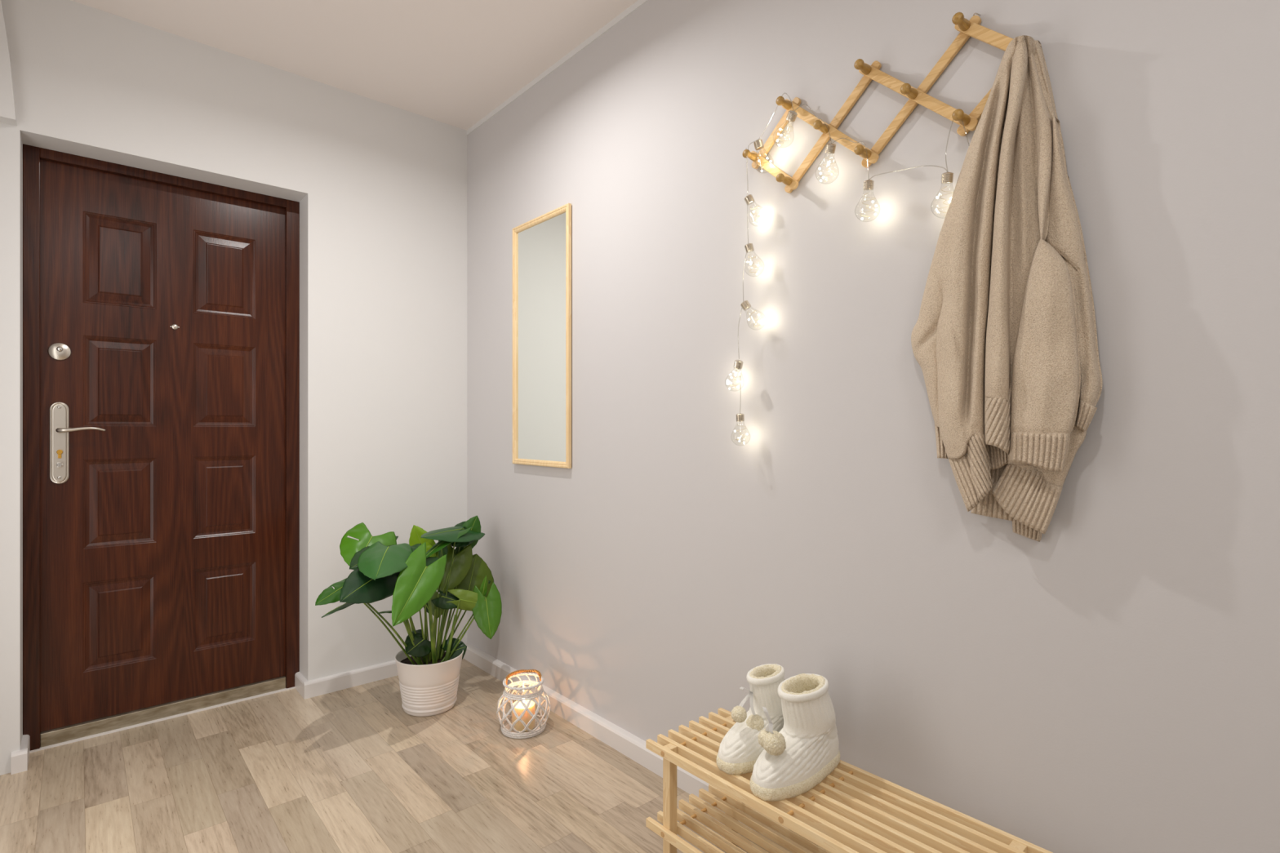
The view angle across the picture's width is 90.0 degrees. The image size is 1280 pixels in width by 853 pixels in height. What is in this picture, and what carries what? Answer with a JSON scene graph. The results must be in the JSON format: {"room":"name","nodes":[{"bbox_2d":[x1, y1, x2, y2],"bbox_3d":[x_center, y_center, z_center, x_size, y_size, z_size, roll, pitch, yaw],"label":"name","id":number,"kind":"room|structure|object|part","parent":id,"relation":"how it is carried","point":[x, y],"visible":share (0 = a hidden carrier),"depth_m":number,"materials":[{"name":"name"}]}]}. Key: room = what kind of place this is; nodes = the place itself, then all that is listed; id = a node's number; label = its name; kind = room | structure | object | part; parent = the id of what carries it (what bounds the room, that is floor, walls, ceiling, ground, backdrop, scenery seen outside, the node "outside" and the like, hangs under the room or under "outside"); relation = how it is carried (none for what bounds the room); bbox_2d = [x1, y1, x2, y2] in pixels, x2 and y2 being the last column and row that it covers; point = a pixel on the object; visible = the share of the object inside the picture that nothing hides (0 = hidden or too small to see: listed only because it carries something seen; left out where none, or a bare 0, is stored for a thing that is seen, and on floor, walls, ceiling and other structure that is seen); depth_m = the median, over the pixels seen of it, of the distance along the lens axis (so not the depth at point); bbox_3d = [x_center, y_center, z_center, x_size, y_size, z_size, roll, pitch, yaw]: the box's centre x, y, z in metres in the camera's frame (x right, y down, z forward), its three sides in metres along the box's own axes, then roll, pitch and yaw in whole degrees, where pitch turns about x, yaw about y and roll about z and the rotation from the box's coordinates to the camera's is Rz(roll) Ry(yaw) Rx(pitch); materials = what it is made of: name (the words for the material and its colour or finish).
{"room":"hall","nodes":[
{"label":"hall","id":0,"kind":"room"},
{"bbox_2d":[0,0,466,775],"bbox_3d":[-1.655,-0.162,2.605,1.900,2.563,0.300,0,0,-41],"label":"wall","id":1,"kind":"structure","parent":0,"point":[380,188],"depth_m":2.70,"materials":[{"name":"white paint"}]},
{"bbox_2d":[0,0,17,126],"bbox_3d":[-2.125,-1.206,1.951,0.320,0.460,0.060,0,0,-41],"label":"upper cabinet","id":2,"kind":"object","parent":1,"relation":"attached to","point":[7,108],"visible":1,"depth_m":2.02,"materials":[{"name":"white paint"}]},
{"bbox_2d":[10,748,27,774],"bbox_3d":[-2.014,1.087,2.077,0.038,0.066,0.018,0,0,-41],"label":"baseboard","id":3,"kind":"structure","parent":1,"relation":"attached to","point":[19,759],"depth_m":2.07,"materials":[{"name":"white wood"}]},
{"bbox_2d":[20,734,30,764],"bbox_3d":[-2.057,1.087,2.141,0.018,0.066,0.135,0,0,-41],"label":"baseboard","id":4,"kind":"structure","parent":1,"relation":"attached to","point":[25,743],"depth_m":2.15,"materials":[{"name":"white wood"}]},
{"bbox_2d":[22,143,299,751],"bbox_3d":[-1.841,0.077,2.531,0.858,2.086,0.165,0,0,-41],"label":"door frame","id":5,"kind":"structure","parent":1,"relation":"attached to","point":[32,155],"depth_m":2.21,"materials":[{"name":"brown wood"}]},
{"bbox_2d":[40,159,284,732],"bbox_3d":[-1.802,0.067,2.481,0.765,1.998,0.109,0,0,-41],"label":"door","id":6,"kind":"structure","parent":1,"relation":"in","point":[162,306],"depth_m":2.44,"materials":[{"name":"brown wood"}]},
{"bbox_3d":[-2.051,0.058,2.260,0.052,0.290,0.012,0,0,-41],"label":"handle plate","id":7,"kind":"part","parent":6,"relation":"part of","materials":[{"name":"silver metal"}]},
{"bbox_3d":[-2.045,-0.273,2.256,0.018,0.018,0.010,0,0,-41],"label":"lock knob","id":8,"kind":"part","parent":6,"relation":"part of","materials":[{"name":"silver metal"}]},
{"bbox_3d":[-1.989,0.012,2.277,0.134,0.022,0.049,0,0,-41],"label":"handle","id":9,"kind":"part","parent":6,"relation":"part of","materials":[{"name":"silver metal"}]},
{"bbox_2d":[40,675,285,747],"bbox_3d":[-1.839,1.091,2.523,0.765,0.048,0.139,0,0,-41],"label":"threshold","id":10,"kind":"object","parent":1,"relation":"attached to","point":[74,731],"depth_m":2.43,"materials":[{"name":"wood"}]},
{"bbox_2d":[30,686,295,752],"bbox_3d":[-1.795,1.117,2.479,0.858,0.006,0.034,0,0,-41],"label":"trim","id":11,"kind":"structure","parent":1,"relation":"attached to","point":[294,687],"depth_m":2.42,"materials":[{"name":"white"}]},
{"bbox_2d":[294,671,307,697],"bbox_3d":[-1.426,1.087,2.696,0.018,0.066,0.135,0,0,-41],"label":"baseboard","id":12,"kind":"structure","parent":1,"relation":"attached to","point":[300,678],"depth_m":2.69,"materials":[{"name":"white wood"}]},
{"bbox_2d":[302,657,463,699],"bbox_3d":[-1.120,1.087,2.864,0.700,0.066,0.018,0,0,-41],"label":"baseboard","id":13,"kind":"structure","parent":1,"relation":"attached to","point":[332,683],"depth_m":2.74,"materials":[{"name":"white wood"}]},
{"bbox_2d":[71,0,637,130],"bbox_3d":[-0.118,-1.493,0.860,2.100,0.100,5.050,0,0,-41],"label":"ceiling","id":14,"kind":"structure","parent":0,"point":[451,62],"depth_m":2.37,"materials":[{"name":"white paint"}]},
{"bbox_2d":[0,658,769,852],"bbox_3d":[-0.168,1.170,0.916,2.100,0.100,5.200,0,0,-41],"label":"floor","id":15,"kind":"structure","parent":0,"point":[345,771],"depth_m":1.99,"materials":[{"name":"laminate"}]},
{"bbox_2d":[315,515,502,716],"bbox_3d":[-0.831,0.747,2.478,0.408,0.746,0.826,0,0,43],"label":"potted plant","id":16,"kind":"object","parent":15,"relation":"on","point":[413,573],"visible":1,"depth_m":2.47,"materials":[{"name":"leaf"},{"name":"soil"},{"name":"ceramic"}]},
{"bbox_2d":[395,642,463,716],"bbox_3d":[-0.842,1.014,2.564,0.262,0.212,0.262,0,0,-41],"label":"pot","id":17,"kind":"object","parent":15,"relation":"on","point":[428,684],"depth_m":2.48,"materials":[{"name":"white ceramic"}]},
{"bbox_2d":[496,669,550,738],"bbox_3d":[-0.432,1.024,2.371,0.197,0.192,0.196,0,0,2],"label":"candle lantern","id":18,"kind":"object","parent":15,"relation":"on","point":[507,728],"visible":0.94,"depth_m":2.33,"materials":[{"name":"wicker"}]},
{"bbox_2d":[511,699,534,732],"bbox_3d":[-0.432,1.055,2.372,0.084,0.118,0.084,0,0,-41],"label":"candle","id":19,"kind":"object","parent":18,"relation":"in","point":[519,708],"visible":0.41,"depth_m":2.34,"materials":[{"name":"beige wax"}]},
{"bbox_3d":[-0.440,0.950,2.416,0.140,0.044,0.076,0,0,-10],"label":"handle","id":20,"kind":"part","parent":18,"relation":"part of","materials":[{"name":"wicker"}]},
{"bbox_2d":[645,707,1052,852],"bbox_3d":[0.389,0.950,1.377,0.280,0.340,0.816,0,0,-41],"label":"shoe rack","id":21,"kind":"object","parent":15,"relation":"on","point":[854,809],"visible":0.96,"depth_m":1.39,"materials":[{"name":"brown wood"}]},
{"bbox_3d":[0.073,0.951,1.563,0.025,0.338,0.024,0,0,-41],"label":"leg","id":22,"kind":"part","parent":21,"relation":"part of","materials":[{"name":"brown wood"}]},
{"bbox_3d":[0.245,0.951,1.714,0.025,0.338,0.024,0,0,-41],"label":"leg","id":23,"kind":"part","parent":21,"relation":"part of","materials":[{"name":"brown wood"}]},
{"bbox_2d":[715,663,785,774],"bbox_3d":[0.287,0.681,1.527,0.265,0.198,0.107,0,0,-41],"label":"boot","id":24,"kind":"object","parent":21,"relation":"on","point":[740,749],"visible":0.74,"depth_m":1.49,"materials":[{"name":"beige fabric"}]},
{"bbox_2d":[750,673,839,801],"bbox_3d":[0.352,0.677,1.430,0.277,0.207,0.111,0,0,-41],"label":"boot","id":25,"kind":"object","parent":21,"relation":"on","point":[793,760],"visible":1,"depth_m":1.39,"materials":[{"name":"beige fabric"}]},
{"bbox_3d":[0.704,0.951,1.193,0.025,0.338,0.024,0,0,-41],"label":"leg","id":26,"kind":"part","parent":21,"relation":"part of","materials":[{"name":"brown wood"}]},
{"bbox_2d":[466,0,1279,852],"bbox_3d":[0.640,-0.162,1.527,0.120,2.563,5.050,0,0,-41],"label":"wall","id":27,"kind":"structure","parent":0,"point":[1109,682],"depth_m":1.51,"materials":[{"name":"grey paint"}]},
{"bbox_2d":[512,203,571,468],"bbox_3d":[-0.406,-0.347,2.609,0.020,1.015,0.420,0,0,-41],"label":"wall mirror","id":28,"kind":"object","parent":27,"relation":"attached to","point":[542,245],"visible":1,"depth_m":2.60,"materials":[{"name":"brown wood"}]},
{"bbox_2d":[466,0,647,134],"bbox_3d":[0.676,-1.432,1.393,0.003,0.022,4.600,0,0,-41],"label":"trim","id":29,"kind":"structure","parent":27,"relation":"attached to","point":[638,2],"depth_m":2.50,"materials":[{"name":"white paint"}]},
{"bbox_2d":[463,642,812,852],"bbox_3d":[0.667,1.087,1.384,0.028,0.066,4.600,0,0,-41],"label":"baseboard","id":30,"kind":"structure","parent":27,"relation":"attached to","point":[628,744],"depth_m":2.31,"materials":[{"name":"white wood"}]},
{"bbox_2d":[733,360,743,377],"bbox_3d":[0.294,-0.158,1.767,0.064,0.046,0.032,0,0,-41],"label":"string lights","id":31,"kind":"object","parent":27,"relation":"hanging from","point":[738,364],"depth_m":1.76,"materials":[{"name":"silver"}]},
{"bbox_2d":[735,413,744,426],"bbox_3d":[0.296,-0.019,1.764,0.064,0.033,0.029,0,0,-41],"label":"string lights","id":32,"kind":"object","parent":27,"relation":"hanging from","point":[740,417],"depth_m":1.76,"materials":[{"name":"silver"}]},
{"bbox_2d":[734,426,747,444],"bbox_3d":[0.299,0.023,1.761,0.064,0.047,0.043,0,0,-41],"label":"string lights","id":33,"kind":"object","parent":27,"relation":"hanging from","point":[744,426],"depth_m":1.77,"materials":[{"name":"beige"}]},
{"bbox_2d":[740,300,751,320],"bbox_3d":[0.309,-0.313,1.749,0.064,0.055,0.034,0,0,-41],"label":"string lights","id":34,"kind":"object","parent":27,"relation":"hanging from","point":[745,304],"depth_m":1.75,"materials":[{"name":"silver"}]},
{"bbox_2d":[744,194,754,207],"bbox_3d":[0.318,-0.606,1.740,0.064,0.034,0.031,0,0,-41],"label":"string lights","id":35,"kind":"object","parent":27,"relation":"hanging from","point":[748,199],"depth_m":1.74,"materials":[{"name":"silver metal"}]},
{"bbox_2d":[744,243,761,275],"bbox_3d":[0.326,-0.448,1.731,0.064,0.089,0.055,0,0,-41],"label":"string lights","id":36,"kind":"object","parent":27,"relation":"hanging from","point":[748,247],"depth_m":1.74,"materials":[{"name":"silver"}]},
{"bbox_2d":[751,208,764,224],"bbox_3d":[0.336,-0.559,1.719,0.064,0.045,0.041,0,0,-41],"label":"string lights","id":37,"kind":"object","parent":27,"relation":"hanging from","point":[753,208],"depth_m":1.75,"materials":[{"name":"beige"}]},
{"bbox_2d":[776,128,793,146],"bbox_3d":[0.394,-0.744,1.654,0.064,0.043,0.050,0,0,-41],"label":"string lights","id":38,"kind":"object","parent":27,"relation":"hanging from","point":[780,128],"depth_m":1.66,"materials":[{"name":"beige"}]},
{"bbox_2d":[823,143,835,168],"bbox_3d":[0.479,-0.650,1.556,0.064,0.059,0.031,0,0,-41],"label":"string lights","id":39,"kind":"object","parent":27,"relation":"hanging from","point":[830,148],"depth_m":1.54,"materials":[{"name":"silver metal"}]},
{"bbox_2d":[860,179,877,219],"bbox_3d":[0.546,-0.520,1.481,0.064,0.086,0.040,0,0,-41],"label":"string lights","id":40,"kind":"object","parent":27,"relation":"hanging from","point":[868,184],"depth_m":1.47,"materials":[{"name":"silver metal"}]},
{"bbox_2d":[742,12,1013,193],"bbox_3d":[0.526,-0.745,1.510,0.071,0.250,0.702,0,0,-41],"label":"coat rack","id":41,"kind":"object","parent":27,"relation":"attached to","point":[967,28],"visible":0.91,"depth_m":1.48,"materials":[{"name":"brown wood"}]},
{"bbox_2d":[753,138,764,163],"bbox_3d":[0.339,-0.727,1.715,0.064,0.068,0.035,0,0,-41],"label":"string lights","id":42,"kind":"object","parent":41,"relation":"hanging from","point":[758,144],"depth_m":1.71,"materials":[{"name":"silver metal"}]},
{"bbox_2d":[786,110,797,124],"bbox_3d":[0.408,-0.783,1.638,0.064,0.034,0.032,0,0,-41],"label":"string lights","id":43,"kind":"object","parent":41,"relation":"hanging from","point":[792,115],"depth_m":1.63,"materials":[{"name":"silver metal"}]},
{"bbox_2d":[911,35,1102,542],"bbox_3d":[0.702,-0.272,1.279,0.107,0.999,0.353,0,0,-41],"label":"cardigan","id":44,"kind":"object","parent":41,"relation":"hanging from","point":[1004,342],"visible":1,"depth_m":1.23,"materials":[{"name":"beige fabric"}]},
{"bbox_2d":[936,195,951,212],"bbox_3d":[0.657,-0.466,1.355,0.064,0.035,0.028,0,0,-41],"label":"string lights","id":45,"kind":"object","parent":27,"relation":"hanging from","point":[937,197],"depth_m":1.36,"materials":[{"name":"beige"}]},
{"bbox_2d":[940,169,954,195],"bbox_3d":[0.662,-0.508,1.349,0.064,0.051,0.027,0,0,-41],"label":"string lights","id":46,"kind":"object","parent":27,"relation":"hanging from","point":[946,177],"depth_m":1.34,"materials":[{"name":"silver metal"}]}
]}

